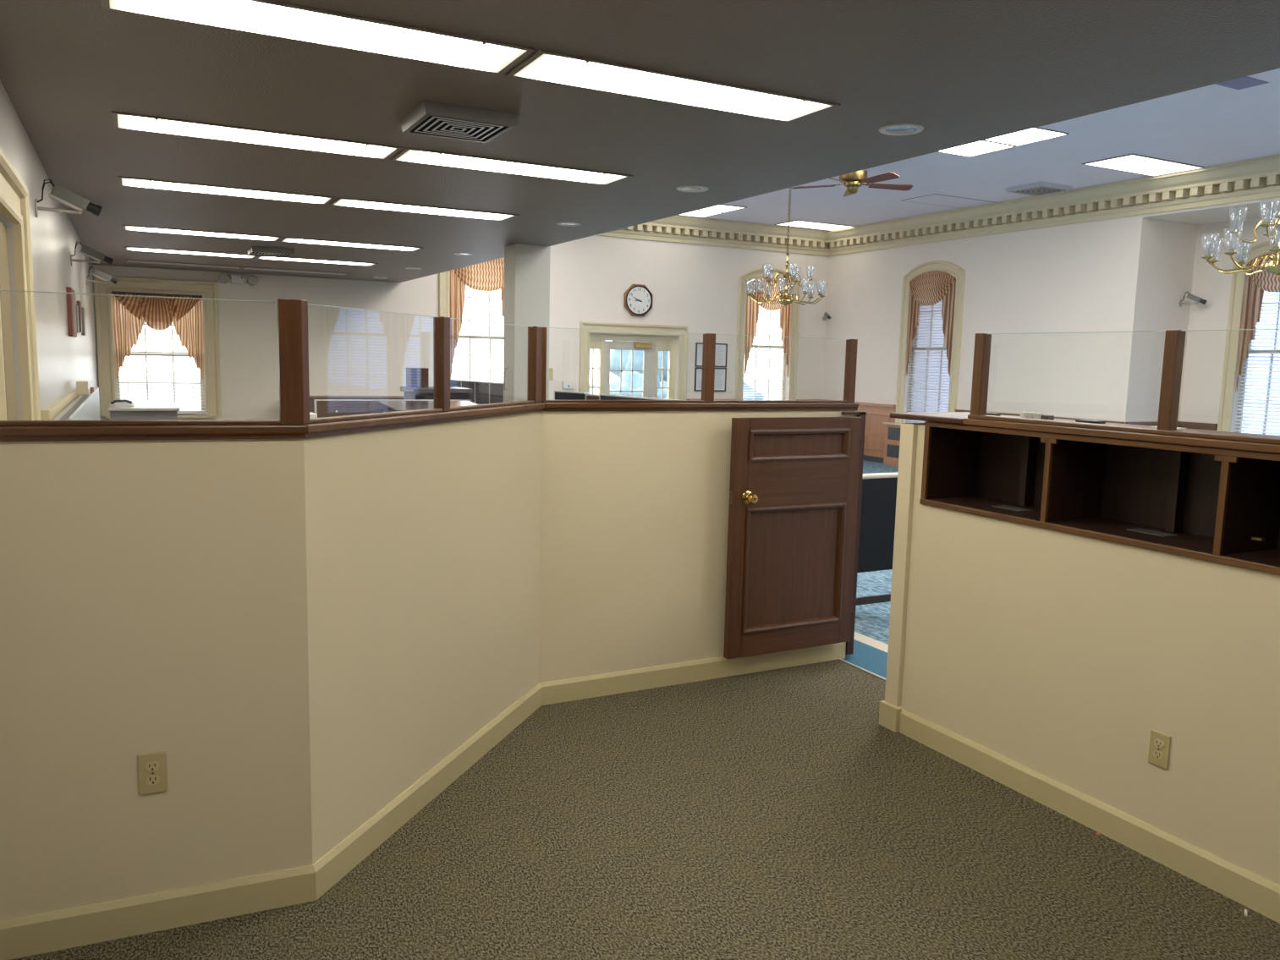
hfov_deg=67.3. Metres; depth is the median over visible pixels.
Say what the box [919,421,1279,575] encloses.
cubby shelf
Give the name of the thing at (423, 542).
wall
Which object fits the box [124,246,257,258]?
recessed light
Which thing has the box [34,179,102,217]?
security camera
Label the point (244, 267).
recessed light
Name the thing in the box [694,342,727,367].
framed notice
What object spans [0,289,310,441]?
glass screen
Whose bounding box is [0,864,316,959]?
baseboard
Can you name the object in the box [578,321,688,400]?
door
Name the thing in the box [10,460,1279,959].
floor
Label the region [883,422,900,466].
radiator cover
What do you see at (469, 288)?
window blind
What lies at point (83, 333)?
wall plaque
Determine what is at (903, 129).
recessed light
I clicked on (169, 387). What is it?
ground
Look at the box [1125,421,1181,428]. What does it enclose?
trim
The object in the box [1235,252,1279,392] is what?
curtain
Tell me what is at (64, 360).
wall
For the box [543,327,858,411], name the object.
glass screen
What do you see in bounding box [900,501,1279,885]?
wall
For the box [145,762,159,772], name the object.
socket
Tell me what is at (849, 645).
trim
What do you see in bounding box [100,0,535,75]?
recessed light
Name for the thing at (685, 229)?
trim
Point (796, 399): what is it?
trim
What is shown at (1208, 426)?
trim
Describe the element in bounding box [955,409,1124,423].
trim
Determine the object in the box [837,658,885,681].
trim
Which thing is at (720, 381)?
framed notice
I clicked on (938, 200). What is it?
access panel
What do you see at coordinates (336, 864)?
baseboard
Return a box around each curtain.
[110,291,203,379]
[449,258,504,379]
[743,276,793,377]
[906,270,955,377]
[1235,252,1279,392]
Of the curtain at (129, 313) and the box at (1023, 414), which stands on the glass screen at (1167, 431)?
the box at (1023, 414)
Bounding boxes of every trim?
[596,214,829,256]
[686,399,736,400]
[796,399,822,400]
[822,399,895,463]
[827,153,1279,256]
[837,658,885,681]
[841,411,866,654]
[884,423,924,707]
[901,193,994,208]
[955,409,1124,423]
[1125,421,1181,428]
[1180,421,1217,430]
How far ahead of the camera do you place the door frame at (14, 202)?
3.86 m
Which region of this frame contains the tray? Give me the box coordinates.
[1075,419,1105,423]
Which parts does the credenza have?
door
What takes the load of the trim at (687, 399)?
attached to the wall at (352, 352)
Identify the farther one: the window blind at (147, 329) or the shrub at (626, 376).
the shrub at (626, 376)
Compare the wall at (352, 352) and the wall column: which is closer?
the wall column
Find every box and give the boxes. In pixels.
[76,381,88,395]
[562,381,573,388]
[1019,412,1054,420]
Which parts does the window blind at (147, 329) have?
rail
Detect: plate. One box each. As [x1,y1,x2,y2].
[1215,76,1269,89]
[1251,536,1265,541]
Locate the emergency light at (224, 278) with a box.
[219,274,258,285]
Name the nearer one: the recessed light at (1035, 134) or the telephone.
the recessed light at (1035, 134)
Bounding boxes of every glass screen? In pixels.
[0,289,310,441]
[303,303,546,439]
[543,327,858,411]
[889,329,1279,453]
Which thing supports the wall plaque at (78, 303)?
attached to the wall at (64, 360)
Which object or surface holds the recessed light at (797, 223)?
in the ceiling at (1212, 124)
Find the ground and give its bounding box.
[119,379,1279,435]
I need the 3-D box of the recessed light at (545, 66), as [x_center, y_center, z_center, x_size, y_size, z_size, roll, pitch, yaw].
[0.148,-1.445,3.574,1.244,0.013,0.330,-2,8,-28]
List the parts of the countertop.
wall rail, rail, panel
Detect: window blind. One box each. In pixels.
[115,322,204,413]
[451,287,503,383]
[742,309,786,400]
[905,277,955,423]
[1234,291,1279,434]
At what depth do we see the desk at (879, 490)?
5.92 m
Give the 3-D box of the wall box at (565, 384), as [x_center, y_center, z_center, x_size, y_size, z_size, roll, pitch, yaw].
[-1.115,-1.472,14.893,0.170,0.110,0.053,-2,8,-28]
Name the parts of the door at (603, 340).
sidelight frame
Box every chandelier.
[745,187,825,307]
[1200,199,1279,277]
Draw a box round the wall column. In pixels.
[503,243,550,402]
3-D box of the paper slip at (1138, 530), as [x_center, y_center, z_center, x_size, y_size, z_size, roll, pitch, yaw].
[1.780,0.182,3.343,0.070,0.003,0.140,-2,8,-28]
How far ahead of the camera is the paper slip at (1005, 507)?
3.83 m
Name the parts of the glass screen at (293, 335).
glass pane, cap moulding, cap rail, corner post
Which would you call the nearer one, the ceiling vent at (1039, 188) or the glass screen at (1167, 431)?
the glass screen at (1167, 431)
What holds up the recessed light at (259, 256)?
in the ceiling at (965, 72)
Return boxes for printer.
[400,386,472,400]
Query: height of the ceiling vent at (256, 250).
0.050 m
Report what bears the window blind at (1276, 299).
attached to the window at (1231, 354)
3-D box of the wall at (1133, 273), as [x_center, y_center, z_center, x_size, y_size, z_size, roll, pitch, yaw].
[7.729,-1.414,10.027,1.236,3.880,16.800,-2,8,-28]
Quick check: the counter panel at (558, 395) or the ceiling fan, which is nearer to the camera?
the counter panel at (558, 395)
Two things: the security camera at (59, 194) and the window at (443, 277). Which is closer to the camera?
the security camera at (59, 194)
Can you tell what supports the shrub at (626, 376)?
on the ground
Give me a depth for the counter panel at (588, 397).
8.50 m
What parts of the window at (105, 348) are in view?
sash, sill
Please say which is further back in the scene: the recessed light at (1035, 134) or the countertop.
the recessed light at (1035, 134)
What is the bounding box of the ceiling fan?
[791,170,913,197]
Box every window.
[93,275,221,418]
[438,257,504,382]
[734,267,801,400]
[895,260,965,423]
[1217,237,1279,434]
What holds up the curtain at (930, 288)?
hanging from the window at (946, 266)
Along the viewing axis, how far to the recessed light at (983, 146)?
10.05 m
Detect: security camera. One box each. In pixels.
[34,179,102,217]
[70,241,113,265]
[85,266,118,285]
[822,312,830,320]
[1179,291,1207,307]
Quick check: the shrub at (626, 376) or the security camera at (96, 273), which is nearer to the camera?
the security camera at (96, 273)
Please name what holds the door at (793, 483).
in the wall at (634, 505)
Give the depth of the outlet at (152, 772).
2.61 m
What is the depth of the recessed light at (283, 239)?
8.88 m
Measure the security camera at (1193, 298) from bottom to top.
0.194 m
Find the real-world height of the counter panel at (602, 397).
1.295 m
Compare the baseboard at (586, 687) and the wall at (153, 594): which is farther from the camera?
the baseboard at (586, 687)
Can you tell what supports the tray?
on the glass screen at (1167, 431)
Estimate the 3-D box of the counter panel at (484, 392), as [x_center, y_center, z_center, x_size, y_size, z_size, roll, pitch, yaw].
[-2.091,-0.559,11.721,0.058,1.300,1.795,-4,9,-38]
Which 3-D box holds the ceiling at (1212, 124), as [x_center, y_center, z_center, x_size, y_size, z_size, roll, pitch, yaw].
[4.400,-3.272,8.131,9.050,0.120,17.000,-2,8,-28]
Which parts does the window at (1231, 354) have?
sash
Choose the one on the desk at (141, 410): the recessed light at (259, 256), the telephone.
the telephone
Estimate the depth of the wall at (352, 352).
14.55 m
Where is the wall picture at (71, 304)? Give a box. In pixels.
[65,286,76,337]
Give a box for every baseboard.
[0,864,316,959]
[313,682,541,900]
[539,642,846,705]
[878,700,903,732]
[899,708,1279,923]
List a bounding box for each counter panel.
[450,379,503,404]
[554,390,588,400]
[585,394,599,400]
[598,394,676,400]
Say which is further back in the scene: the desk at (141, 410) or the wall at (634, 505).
the desk at (141, 410)
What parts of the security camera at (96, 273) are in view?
rail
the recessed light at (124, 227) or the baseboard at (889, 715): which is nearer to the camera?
the baseboard at (889, 715)
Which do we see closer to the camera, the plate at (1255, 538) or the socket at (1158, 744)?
the plate at (1255, 538)
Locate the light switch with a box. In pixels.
[549,368,553,379]
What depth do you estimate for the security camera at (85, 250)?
7.58 m
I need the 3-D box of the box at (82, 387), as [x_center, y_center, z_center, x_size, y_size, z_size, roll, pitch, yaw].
[-4.105,-0.676,7.076,0.075,0.100,0.090,-2,8,-28]
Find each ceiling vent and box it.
[247,246,294,257]
[399,99,519,142]
[1005,181,1072,196]
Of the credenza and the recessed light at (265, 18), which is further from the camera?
the credenza
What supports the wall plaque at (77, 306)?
attached to the wall at (64, 360)
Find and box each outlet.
[137,751,167,795]
[1148,729,1170,769]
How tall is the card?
0.006 m
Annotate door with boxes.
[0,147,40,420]
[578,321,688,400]
[723,417,862,659]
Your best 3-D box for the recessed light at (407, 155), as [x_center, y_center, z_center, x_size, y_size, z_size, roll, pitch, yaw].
[-0.664,-1.658,5.115,1.244,0.013,0.330,-2,8,-28]
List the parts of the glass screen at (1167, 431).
post, cap rail, sill rail, post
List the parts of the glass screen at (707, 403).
cap moulding, cap rail, post, post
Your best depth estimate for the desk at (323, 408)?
8.27 m
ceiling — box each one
[0,0,1279,282]
[705,68,1279,230]
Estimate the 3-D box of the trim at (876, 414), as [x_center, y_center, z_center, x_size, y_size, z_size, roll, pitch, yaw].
[3.677,-0.850,16.453,0.050,0.975,1.900,-2,8,-28]
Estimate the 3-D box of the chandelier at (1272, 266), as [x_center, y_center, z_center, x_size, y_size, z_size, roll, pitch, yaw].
[4.563,-2.230,6.743,1.008,1.595,1.020,-5,10,-42]
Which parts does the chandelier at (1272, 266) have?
bulb, bulb, bulb, bulb, arm, arm, bulb, arm, arm, arm, bulb, bulb, central stem, arm, arm, arm, bulb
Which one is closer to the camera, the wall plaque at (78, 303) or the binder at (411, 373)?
the wall plaque at (78, 303)
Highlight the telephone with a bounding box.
[110,399,133,406]
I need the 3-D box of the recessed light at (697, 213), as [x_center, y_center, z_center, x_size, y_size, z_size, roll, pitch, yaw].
[0.601,-4.125,14.757,1.240,0.012,0.620,-2,8,-28]
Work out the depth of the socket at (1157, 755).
3.16 m
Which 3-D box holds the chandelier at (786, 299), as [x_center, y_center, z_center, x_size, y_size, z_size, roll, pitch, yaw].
[1.813,-2.924,11.769,1.008,1.595,1.020,-2,8,-28]
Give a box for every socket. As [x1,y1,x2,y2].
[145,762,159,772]
[146,774,159,785]
[1153,739,1164,748]
[1153,750,1163,759]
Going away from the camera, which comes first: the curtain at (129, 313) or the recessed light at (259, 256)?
the recessed light at (259, 256)
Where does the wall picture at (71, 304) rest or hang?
attached to the wall at (64, 360)
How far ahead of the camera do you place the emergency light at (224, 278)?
12.53 m
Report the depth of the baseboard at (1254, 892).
3.32 m
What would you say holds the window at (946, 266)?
in the wall at (1133, 273)
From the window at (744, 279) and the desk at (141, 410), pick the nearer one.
the desk at (141, 410)
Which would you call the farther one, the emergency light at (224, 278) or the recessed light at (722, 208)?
the recessed light at (722, 208)
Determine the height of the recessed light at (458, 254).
0.006 m
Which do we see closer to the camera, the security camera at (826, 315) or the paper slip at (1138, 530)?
the paper slip at (1138, 530)
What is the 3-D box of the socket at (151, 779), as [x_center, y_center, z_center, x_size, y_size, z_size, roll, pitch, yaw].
[-1.325,0.817,2.614,0.033,0.025,0.003,-2,8,-24]
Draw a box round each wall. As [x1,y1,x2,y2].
[0,79,98,420]
[0,439,312,920]
[92,235,829,420]
[303,412,542,864]
[538,410,854,682]
[822,197,1279,432]
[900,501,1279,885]
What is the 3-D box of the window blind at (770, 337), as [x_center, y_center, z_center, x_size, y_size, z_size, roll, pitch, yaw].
[2.164,-2.285,16.602,0.940,2.308,0.054,-2,8,-28]
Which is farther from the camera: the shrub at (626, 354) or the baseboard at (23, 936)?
the shrub at (626, 354)
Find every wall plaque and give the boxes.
[76,301,82,332]
[76,304,79,332]
[81,307,85,335]
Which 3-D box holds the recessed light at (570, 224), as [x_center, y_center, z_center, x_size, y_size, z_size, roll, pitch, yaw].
[-0.536,-1.921,7.219,0.188,0.006,0.188,-2,8,-28]
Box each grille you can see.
[886,444,899,458]
[887,427,900,440]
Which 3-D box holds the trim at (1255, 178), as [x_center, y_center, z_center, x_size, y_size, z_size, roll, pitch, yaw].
[7.103,-3.116,9.462,0.270,0.389,16.800,-2,8,-28]
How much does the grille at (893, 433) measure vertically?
0.200 m
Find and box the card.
[1148,426,1186,429]
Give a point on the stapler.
(987, 414)
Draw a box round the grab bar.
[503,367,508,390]
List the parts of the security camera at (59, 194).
rail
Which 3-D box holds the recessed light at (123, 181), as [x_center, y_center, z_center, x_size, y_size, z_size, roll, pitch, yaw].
[-2.602,-1.826,6.092,1.244,0.013,0.330,-2,8,-28]
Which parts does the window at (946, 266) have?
sash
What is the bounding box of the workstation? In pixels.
[377,401,476,412]
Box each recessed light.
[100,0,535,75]
[111,110,402,159]
[117,175,335,204]
[121,225,281,241]
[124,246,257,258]
[125,259,242,269]
[241,266,349,275]
[255,255,378,266]
[279,236,423,251]
[329,197,518,220]
[390,147,632,185]
[405,267,421,269]
[453,252,472,255]
[505,49,840,122]
[556,222,581,226]
[676,186,708,192]
[678,209,722,217]
[698,203,747,213]
[774,219,854,230]
[878,123,923,135]
[938,140,1016,157]
[985,126,1069,146]
[1082,153,1204,176]
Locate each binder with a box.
[406,368,417,387]
[417,368,428,387]
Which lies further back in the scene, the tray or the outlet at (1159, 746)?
the tray
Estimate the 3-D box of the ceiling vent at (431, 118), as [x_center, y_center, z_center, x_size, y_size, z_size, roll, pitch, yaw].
[-0.771,-1.512,4.077,0.400,0.050,0.400,-2,8,-28]
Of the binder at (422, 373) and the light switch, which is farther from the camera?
the light switch
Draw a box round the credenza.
[309,395,403,413]
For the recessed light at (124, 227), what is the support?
in the ceiling at (965, 72)
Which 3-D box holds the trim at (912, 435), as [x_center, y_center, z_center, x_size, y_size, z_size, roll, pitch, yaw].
[1.307,0.428,4.258,0.382,1.355,0.130,-2,8,-28]
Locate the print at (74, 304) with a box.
[71,291,76,333]
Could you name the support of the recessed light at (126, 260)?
in the ceiling at (965, 72)
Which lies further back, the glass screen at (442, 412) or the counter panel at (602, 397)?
the counter panel at (602, 397)
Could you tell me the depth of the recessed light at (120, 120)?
4.49 m
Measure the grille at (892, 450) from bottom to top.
0.200 m
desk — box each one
[108,401,179,420]
[313,399,471,417]
[856,472,897,605]
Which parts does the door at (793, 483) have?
latch plate, door knob, door panel, panel moulding, door panel, panel moulding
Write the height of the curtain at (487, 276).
1.839 m
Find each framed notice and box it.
[693,367,726,391]
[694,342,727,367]
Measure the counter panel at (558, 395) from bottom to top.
1.300 m
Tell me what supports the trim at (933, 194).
attached to the ceiling at (1212, 124)
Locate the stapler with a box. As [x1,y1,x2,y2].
[986,412,1000,416]
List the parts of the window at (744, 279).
sash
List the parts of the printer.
lid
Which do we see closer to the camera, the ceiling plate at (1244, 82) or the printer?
the ceiling plate at (1244, 82)
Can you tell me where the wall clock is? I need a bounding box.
[623,284,653,316]
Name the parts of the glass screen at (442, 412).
glass pane, cap rail, cap moulding, post, corner post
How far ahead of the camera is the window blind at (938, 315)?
14.97 m
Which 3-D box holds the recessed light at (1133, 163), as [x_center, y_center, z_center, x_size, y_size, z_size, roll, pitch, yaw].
[5.601,-3.497,10.691,1.240,0.012,0.620,-2,8,-28]
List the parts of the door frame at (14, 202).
panel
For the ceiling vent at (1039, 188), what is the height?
0.050 m
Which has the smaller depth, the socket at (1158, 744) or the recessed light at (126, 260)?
the socket at (1158, 744)
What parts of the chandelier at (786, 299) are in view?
arm, arm, arm, arm, arm, central stem, chain, arm, arm, arm, arm, arm, arm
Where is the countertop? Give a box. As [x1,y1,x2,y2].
[40,386,99,420]
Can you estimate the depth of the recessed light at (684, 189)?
5.62 m
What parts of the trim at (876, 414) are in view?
chair rail, panel moulding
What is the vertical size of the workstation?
1.200 m
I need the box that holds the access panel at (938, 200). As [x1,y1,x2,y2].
[904,194,994,208]
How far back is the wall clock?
15.25 m
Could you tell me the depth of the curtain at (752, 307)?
16.34 m
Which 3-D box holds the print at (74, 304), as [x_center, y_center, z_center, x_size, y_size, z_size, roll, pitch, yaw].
[-4.199,-1.240,7.136,0.004,0.290,0.440,-2,8,-28]
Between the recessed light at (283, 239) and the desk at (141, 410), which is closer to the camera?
the recessed light at (283, 239)
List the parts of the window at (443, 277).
casing, sash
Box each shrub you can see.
[609,340,668,381]
[609,371,666,398]
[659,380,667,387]
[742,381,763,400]
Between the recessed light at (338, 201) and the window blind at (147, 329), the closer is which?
the recessed light at (338, 201)
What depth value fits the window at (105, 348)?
12.23 m
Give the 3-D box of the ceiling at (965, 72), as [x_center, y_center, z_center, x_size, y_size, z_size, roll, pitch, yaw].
[-1.252,-1.755,5.248,3.982,0.120,16.800,-2,8,-28]
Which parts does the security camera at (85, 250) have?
rail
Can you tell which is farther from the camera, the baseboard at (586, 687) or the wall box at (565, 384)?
the wall box at (565, 384)
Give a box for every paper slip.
[991,505,1032,511]
[1126,527,1177,537]
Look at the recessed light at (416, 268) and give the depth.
11.24 m
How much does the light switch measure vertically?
0.180 m

